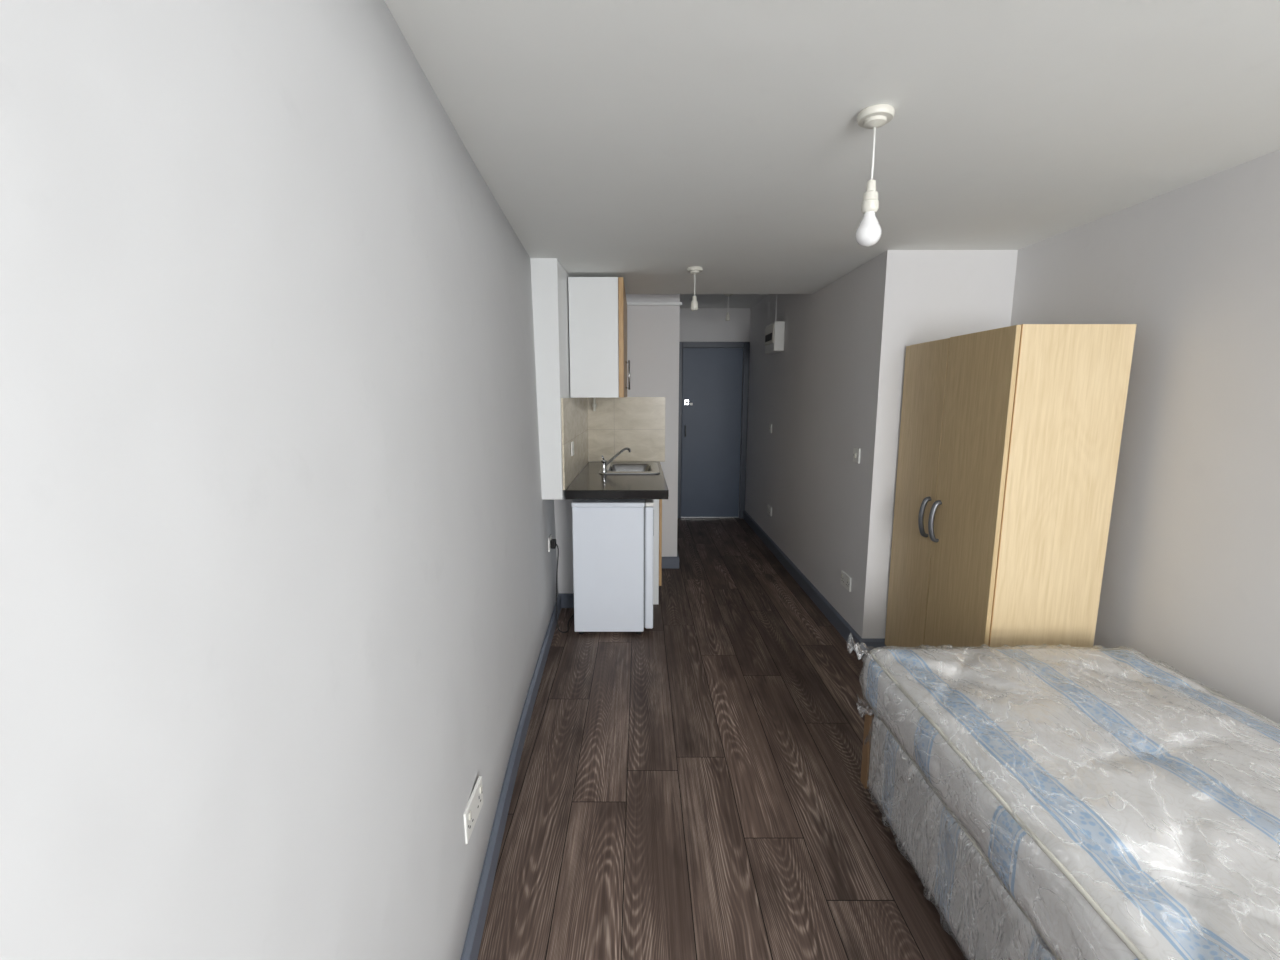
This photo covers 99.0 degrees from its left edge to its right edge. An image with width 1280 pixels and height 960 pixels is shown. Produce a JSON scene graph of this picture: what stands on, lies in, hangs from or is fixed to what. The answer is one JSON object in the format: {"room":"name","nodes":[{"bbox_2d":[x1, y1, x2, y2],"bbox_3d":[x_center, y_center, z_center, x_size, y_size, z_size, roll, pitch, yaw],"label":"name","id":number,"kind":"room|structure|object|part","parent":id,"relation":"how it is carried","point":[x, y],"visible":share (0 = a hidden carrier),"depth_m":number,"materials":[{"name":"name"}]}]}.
{"room":"studio apartment","nodes":[
{"label":"studio apartment","id":0,"kind":"room"},
{"bbox_2d":[0,0,558,959],"bbox_3d":[-0.547,0.243,0.802,0.606,2.174,5.710,0,9,0],"label":"wall","id":1,"kind":"structure","parent":0,"point":[278,570],"depth_m":0.59,"materials":[{"name":"white paint"}]},
{"bbox_2d":[464,776,482,843],"bbox_3d":[-0.447,0.885,1.473,0.014,0.086,0.146,0,9,0],"label":"wall socket","id":2,"kind":"object","parent":1,"relation":"attached to","point":[474,805],"visible":0.99,"depth_m":1.46,"materials":[{"name":"white plastic"}]},
{"bbox_2d":[461,593,560,959],"bbox_3d":[-0.400,1.268,0.960,0.052,0.099,5.720,-1,9,-3],"label":"baseboard","id":3,"kind":"structure","parent":1,"relation":"attached to","point":[472,943],"depth_m":1.83,"materials":[{"name":"grey paint"}]},
{"bbox_2d":[530,258,570,499],"bbox_3d":[-0.567,-0.578,3.290,0.266,1.312,0.540,0,9,0],"label":"wall boxing","id":4,"kind":"structure","parent":1,"relation":"attached to","point":[549,279],"depth_m":3.03,"materials":[{"name":"white paint"}]},
{"bbox_2d":[548,535,555,551],"bbox_3d":[-0.539,0.389,3.369,0.042,0.086,0.086,0,9,0],"label":"wall socket","id":5,"kind":"object","parent":1,"relation":"attached to","point":[551,542],"visible":1,"depth_m":3.35,"materials":[{"name":"white plastic"}]},
{"bbox_3d":[-0.555,0.389,3.369,0.010,0.086,0.086,0,9,0],"label":"plate","id":6,"kind":"part","parent":5,"relation":"part of","materials":[{"name":"white plastic"}]},
{"bbox_2d":[554,465,585,592],"bbox_3d":[-0.642,-0.260,4.053,0.416,2.174,0.870,0,9,0],"label":"wall","id":7,"kind":"structure","parent":0,"point":[563,509],"depth_m":3.72,"materials":[{"name":"white paint"}]},
{"bbox_2d":[560,593,573,607],"bbox_3d":[-0.495,0.832,3.772,0.130,0.099,0.018,0,9,0],"label":"baseboard","id":8,"kind":"structure","parent":7,"relation":"attached to","point":[567,599],"depth_m":3.76,"materials":[{"name":"grey paint"}]},
{"bbox_2d":[571,441,573,455],"bbox_3d":[-0.420,-0.197,3.430,0.015,0.086,0.086,0,9,0],"label":"light switch","id":9,"kind":"object","parent":7,"relation":"attached to","point":[572,442],"visible":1,"depth_m":3.39,"materials":[{"name":"white plastic"}]},
{"bbox_2d":[561,398,588,489],"bbox_3d":[-0.432,-0.305,3.783,0.010,0.523,1.370,0,9,0],"label":"backsplash","id":10,"kind":"structure","parent":7,"relation":"attached to","point":[574,411],"depth_m":3.58,"materials":[{"name":"beige tile"}]},
{"bbox_2d":[568,277,629,410],"bbox_3d":[-0.250,-0.884,3.830,0.359,0.824,1.000,0,9,0],"label":"upper cabinet","id":11,"kind":"object","parent":7,"relation":"attached to","point":[597,305],"visible":1,"depth_m":3.33,"materials":[{"name":"white laminate"}]},
{"bbox_3d":[-0.115,-0.900,3.574,0.030,0.712,0.497,0,9,0],"label":"door","id":12,"kind":"part","parent":11,"relation":"part of","materials":[{"name":"brown wood"}]},
{"bbox_3d":[-0.115,-0.977,4.069,0.030,0.712,0.497,0,9,0],"label":"door","id":13,"kind":"part","parent":11,"relation":"part of","materials":[{"name":"brown wood"}]},
{"bbox_3d":[-0.076,-0.730,3.803,0.011,0.200,0.011,0,9,0],"label":"handle bar","id":14,"kind":"part","parent":11,"relation":"part of","materials":[{"name":"metal"}]},
{"bbox_2d":[588,294,679,556],"bbox_3d":[-0.268,-0.456,4.513,1.164,2.420,0.100,0,9,0],"label":"wall partition","id":15,"kind":"structure","parent":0,"point":[652,331],"depth_m":4.39,"materials":[{"name":"white paint"}]},
{"bbox_2d":[588,397,664,461],"bbox_3d":[-0.109,-0.411,4.465,0.628,0.525,0.010,0,9,0],"label":"backsplash","id":16,"kind":"structure","parent":15,"relation":"attached to","point":[637,424],"depth_m":4.46,"materials":[{"name":"beige tile"}]},
{"bbox_2d":[627,302,681,305],"bbox_3d":[-0.050,-1.387,4.303,0.760,0.024,0.030,0,9,0],"label":"trim","id":17,"kind":"structure","parent":15,"relation":"attached to","point":[628,303],"depth_m":4.29,"materials":[{"name":"white laminate"}]},
{"bbox_2d":[662,557,678,568],"bbox_3d":[0.241,0.699,4.633,0.182,0.099,0.018,0,9,0],"label":"baseboard","id":18,"kind":"structure","parent":15,"relation":"attached to","point":[667,562],"depth_m":4.62,"materials":[{"name":"grey paint"}]},
{"bbox_2d":[679,308,750,341],"bbox_3d":[0.724,-1.762,6.254,1.048,0.370,0.120,0,9,0],"label":"wall","id":19,"kind":"structure","parent":0,"point":[703,324],"depth_m":6.20,"materials":[{"name":"white paint"}]},
{"bbox_2d":[683,342,743,436],"bbox_3d":[0.834,-1.042,6.334,0.697,1.078,0.142,0,9,0],"label":"door frame","id":20,"kind":"structure","parent":19,"relation":"in","point":[685,344],"depth_m":6.21,"materials":[{"name":"paint"}]},
{"bbox_2d":[681,348,742,515],"bbox_3d":[0.834,-0.536,6.421,0.689,1.970,0.045,0,9,0],"label":"door","id":21,"kind":"structure","parent":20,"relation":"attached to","point":[711,377],"depth_m":6.39,"materials":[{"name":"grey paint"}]},
{"bbox_2d":[477,518,966,959],"bbox_3d":[0.600,1.144,2.348,2.900,0.080,8.730,0,9,0],"label":"floor","id":22,"kind":"structure","parent":0,"point":[688,786],"depth_m":2.01,"materials":[{"name":"laminate"}]},
{"bbox_2d":[556,499,653,633],"bbox_3d":[-0.219,0.507,3.494,0.602,0.828,0.458,0,9,0],"label":"fridge","id":23,"kind":"object","parent":22,"relation":"on","point":[613,538],"visible":0.89,"depth_m":3.27,"materials":[{"name":"metal"}]},
{"bbox_3d":[0.057,0.111,3.432,0.051,0.025,0.452,0,9,0],"label":"door trim","id":24,"kind":"part","parent":23,"relation":"part of","materials":[{"name":"white plastic"}]},
{"bbox_3d":[0.056,0.499,3.493,0.049,0.755,0.450,0,9,0],"label":"door panel","id":25,"kind":"part","parent":23,"relation":"part of","materials":[{"name":"metal"}]},
{"bbox_2d":[565,462,668,603],"bbox_3d":[-0.126,0.405,3.889,0.611,0.910,1.374,0,9,0],"label":"kitchen counter","id":26,"kind":"object","parent":22,"relation":"on","point":[588,484],"visible":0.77,"depth_m":3.47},
{"bbox_2d":[580,464,600,472],"bbox_3d":[-0.347,-0.069,4.103,0.154,0.040,0.530,0,9,0],"label":"countertop","id":27,"kind":"structure","parent":26,"relation":"on","point":[589,468],"depth_m":4.08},
{"bbox_2d":[601,447,630,471],"bbox_3d":[-0.188,-0.148,3.922,0.071,0.159,0.297,8,12,41],"label":"mixer tap","id":28,"kind":"object","parent":26,"relation":"on","point":[604,463],"visible":1,"depth_m":3.88,"materials":[{"name":"silver metal"}]},
{"bbox_3d":[-0.163,-0.165,3.934,0.245,0.129,0.021,-7,11,-38],"label":"spout","id":29,"kind":"part","parent":28,"relation":"part of","materials":[{"name":"silver metal"}]},
{"bbox_2d":[565,473,668,496],"bbox_3d":[-0.134,0.026,3.495,0.597,0.040,0.700,0,9,0],"label":"countertop","id":30,"kind":"structure","parent":26,"relation":"on","point":[583,481],"depth_m":3.43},
{"bbox_2d":[587,462,660,463],"bbox_3d":[-0.130,-0.120,4.433,0.589,0.040,0.138,0,9,0],"label":"countertop","id":31,"kind":"structure","parent":26,"relation":"on","point":[588,462],"depth_m":4.38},
{"bbox_2d":[599,462,659,473],"bbox_3d":[-0.075,-0.030,4.104,0.430,0.134,0.630,0,9,0],"label":"sink","id":32,"kind":"object","parent":26,"relation":"in","point":[613,467],"depth_m":4.33,"materials":[{"name":"silver metal"}]},
{"bbox_3d":[0.141,0.349,3.956,0.018,0.730,0.397,0,9,0],"label":"door","id":33,"kind":"part","parent":26,"relation":"part of","materials":[{"name":"brown wood"}]},
{"bbox_2d":[681,516,738,517],"bbox_3d":[0.834,0.440,6.570,0.697,0.019,0.110,0,9,0],"label":"threshold","id":34,"kind":"object","parent":22,"relation":"on","point":[681,516],"visible":0.66,"depth_m":6.52,"materials":[{"name":"metal"}]},
{"bbox_2d":[885,324,1136,647],"bbox_3d":[1.560,0.213,2.527,0.480,1.705,0.840,0,9,0],"label":"wardrobe","id":35,"kind":"object","parent":22,"relation":"on","point":[1010,438],"visible":0.88,"depth_m":2.14,"materials":[{"name":"brown wood"}]},
{"bbox_3d":[1.376,0.145,2.740,0.018,1.624,0.395,0,9,0],"label":"door","id":36,"kind":"part","parent":35,"relation":"part of","materials":[{"name":"brown wood"}]},
{"bbox_3d":[1.345,0.176,2.587,0.050,0.198,0.019,0,9,0],"label":"handle","id":37,"kind":"part","parent":35,"relation":"part of","materials":[{"name":"grey metal"}]},
{"bbox_3d":[1.345,0.190,2.498,0.050,0.198,0.019,0,9,0],"label":"handle","id":38,"kind":"part","parent":35,"relation":"part of","materials":[{"name":"grey metal"}]},
{"bbox_3d":[1.376,0.208,2.324,0.018,1.628,0.435,0,9,0],"label":"door","id":39,"kind":"part","parent":35,"relation":"part of","materials":[{"name":"brown wood"}]},
{"bbox_3d":[1.595,0.276,2.121,0.411,1.705,0.018,0,9,0],"label":"panel","id":40,"kind":"part","parent":35,"relation":"part of","materials":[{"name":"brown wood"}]},
{"bbox_2d":[847,639,1279,959],"bbox_3d":[1.278,0.999,1.088,1.075,0.594,1.962,0,9,0],"label":"bed","id":41,"kind":"object","parent":22,"relation":"on","point":[1052,802],"visible":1,"depth_m":1.32,"materials":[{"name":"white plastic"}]},
{"bbox_2d":[680,294,767,307],"bbox_3d":[0.600,-1.821,5.094,2.900,0.100,2.394,0,9,0],"label":"ceiling","id":42,"kind":"structure","parent":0,"point":[704,300],"depth_m":5.66,"materials":[{"name":"white paint"}]},
{"bbox_2d":[384,0,1279,293],"bbox_3d":[0.600,-1.032,0.800,2.900,0.346,6.336,0,9,0],"label":"ceiling","id":43,"kind":"structure","parent":0,"point":[643,143],"depth_m":1.42,"materials":[{"name":"white paint"}]},
{"bbox_2d":[687,266,702,310],"bbox_3d":[0.316,-1.103,3.166,0.090,0.234,0.090,0,9,0],"label":"pendant light","id":44,"kind":"object","parent":43,"relation":"hanging from","point":[694,270],"visible":1,"depth_m":3.16,"materials":[{"name":"white plastic"}]},
{"bbox_2d":[724,294,732,320],"bbox_3d":[0.846,-1.663,5.257,0.090,0.259,0.090,0,9,0],"label":"pendant light","id":45,"kind":"object","parent":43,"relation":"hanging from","point":[727,318],"visible":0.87,"depth_m":5.25,"materials":[{"name":"white plastic"}]},
{"bbox_2d":[855,104,894,246],"bbox_3d":[0.610,-0.788,1.441,0.090,0.329,0.090,0,9,0],"label":"pendant light","id":46,"kind":"object","parent":43,"relation":"hanging from","point":[868,232],"visible":1,"depth_m":1.43,"materials":[{"name":"white plastic"}]},
{"bbox_3d":[0.610,-0.671,1.460,0.065,0.092,0.065,0,9,0],"label":"bulb","id":47,"kind":"part","parent":46,"relation":"part of","materials":[{"name":"white glass"}]},
{"bbox_2d":[745,250,1017,637],"bbox_3d":[1.649,-0.483,4.687,0.802,2.420,3.608,0,9,0],"label":"wall","id":48,"kind":"structure","parent":0,"point":[835,387],"depth_m":3.26,"materials":[{"name":"white paint"}]},
{"bbox_2d":[738,342,749,517],"bbox_3d":[1.214,-0.564,6.419,0.065,2.050,0.120,0,9,0],"label":"frame","id":49,"kind":"object","parent":48,"relation":"attached to","point":[746,350],"visible":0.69,"depth_m":6.36,"materials":[{"name":"paint"}]},
{"bbox_2d":[767,505,771,515],"bbox_3d":[1.240,0.291,5.246,0.014,0.086,0.146,0,9,0],"label":"wall socket","id":50,"kind":"object","parent":48,"relation":"attached to","point":[769,508],"visible":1,"depth_m":5.22,"materials":[{"name":"white plastic"}]},
{"bbox_2d":[765,294,784,353],"bbox_3d":[1.197,-1.435,4.863,0.100,0.589,0.350,0,9,0],"label":"fuse box","id":51,"kind":"object","parent":48,"relation":"attached to","point":[775,331],"visible":0.91,"depth_m":4.73,"materials":[{"name":"white plastic"}]},
{"bbox_2d":[743,510,860,652],"bbox_3d":[1.239,0.674,4.795,0.018,0.099,3.468,0,9,0],"label":"baseboard","id":52,"kind":"structure","parent":48,"relation":"attached to","point":[847,632],"depth_m":3.97,"materials":[{"name":"grey paint"}]},
{"bbox_2d":[841,571,851,591],"bbox_3d":[1.240,0.610,3.299,0.014,0.086,0.146,0,9,0],"label":"wall socket","id":53,"kind":"object","parent":48,"relation":"attached to","point":[845,579],"visible":1,"depth_m":3.28,"materials":[{"name":"white plastic"}]},
{"bbox_2d":[853,447,860,463],"bbox_3d":[1.240,-0.141,3.135,0.015,0.086,0.086,0,9,0],"label":"light switch","id":54,"kind":"object","parent":48,"relation":"attached to","point":[856,451],"visible":1,"depth_m":3.13,"materials":[{"name":"white plastic"}]},
{"bbox_2d":[858,638,885,655],"bbox_3d":[1.567,0.940,3.073,0.675,0.099,0.018,0,9,0],"label":"baseboard","id":55,"kind":"structure","parent":48,"relation":"attached to","point":[870,643],"depth_m":3.06,"materials":[{"name":"grey paint"}]},
{"bbox_2d":[1010,149,1279,723],"bbox_3d":[1.978,0.297,0.452,0.145,2.174,5.002,0,9,0],"label":"wall","id":56,"kind":"structure","parent":0,"point":[1191,578],"depth_m":1.88,"materials":[{"name":"white paint"}]},
{"bbox_3d":[0.310,-0.567,6.439,0.220,2.050,0.120,0,9,0],"label":"wall","id":57,"kind":"structure","parent":0,"visible":0},
{"bbox_2d":[677,342,682,517],"bbox_3d":[0.453,-0.564,6.419,0.065,2.050,0.120,0,9,0],"label":"frame","id":58,"kind":"object","parent":57,"relation":"attached to","point":[680,343],"visible":0.56,"depth_m":6.36,"materials":[{"name":"paint"}]}
]}

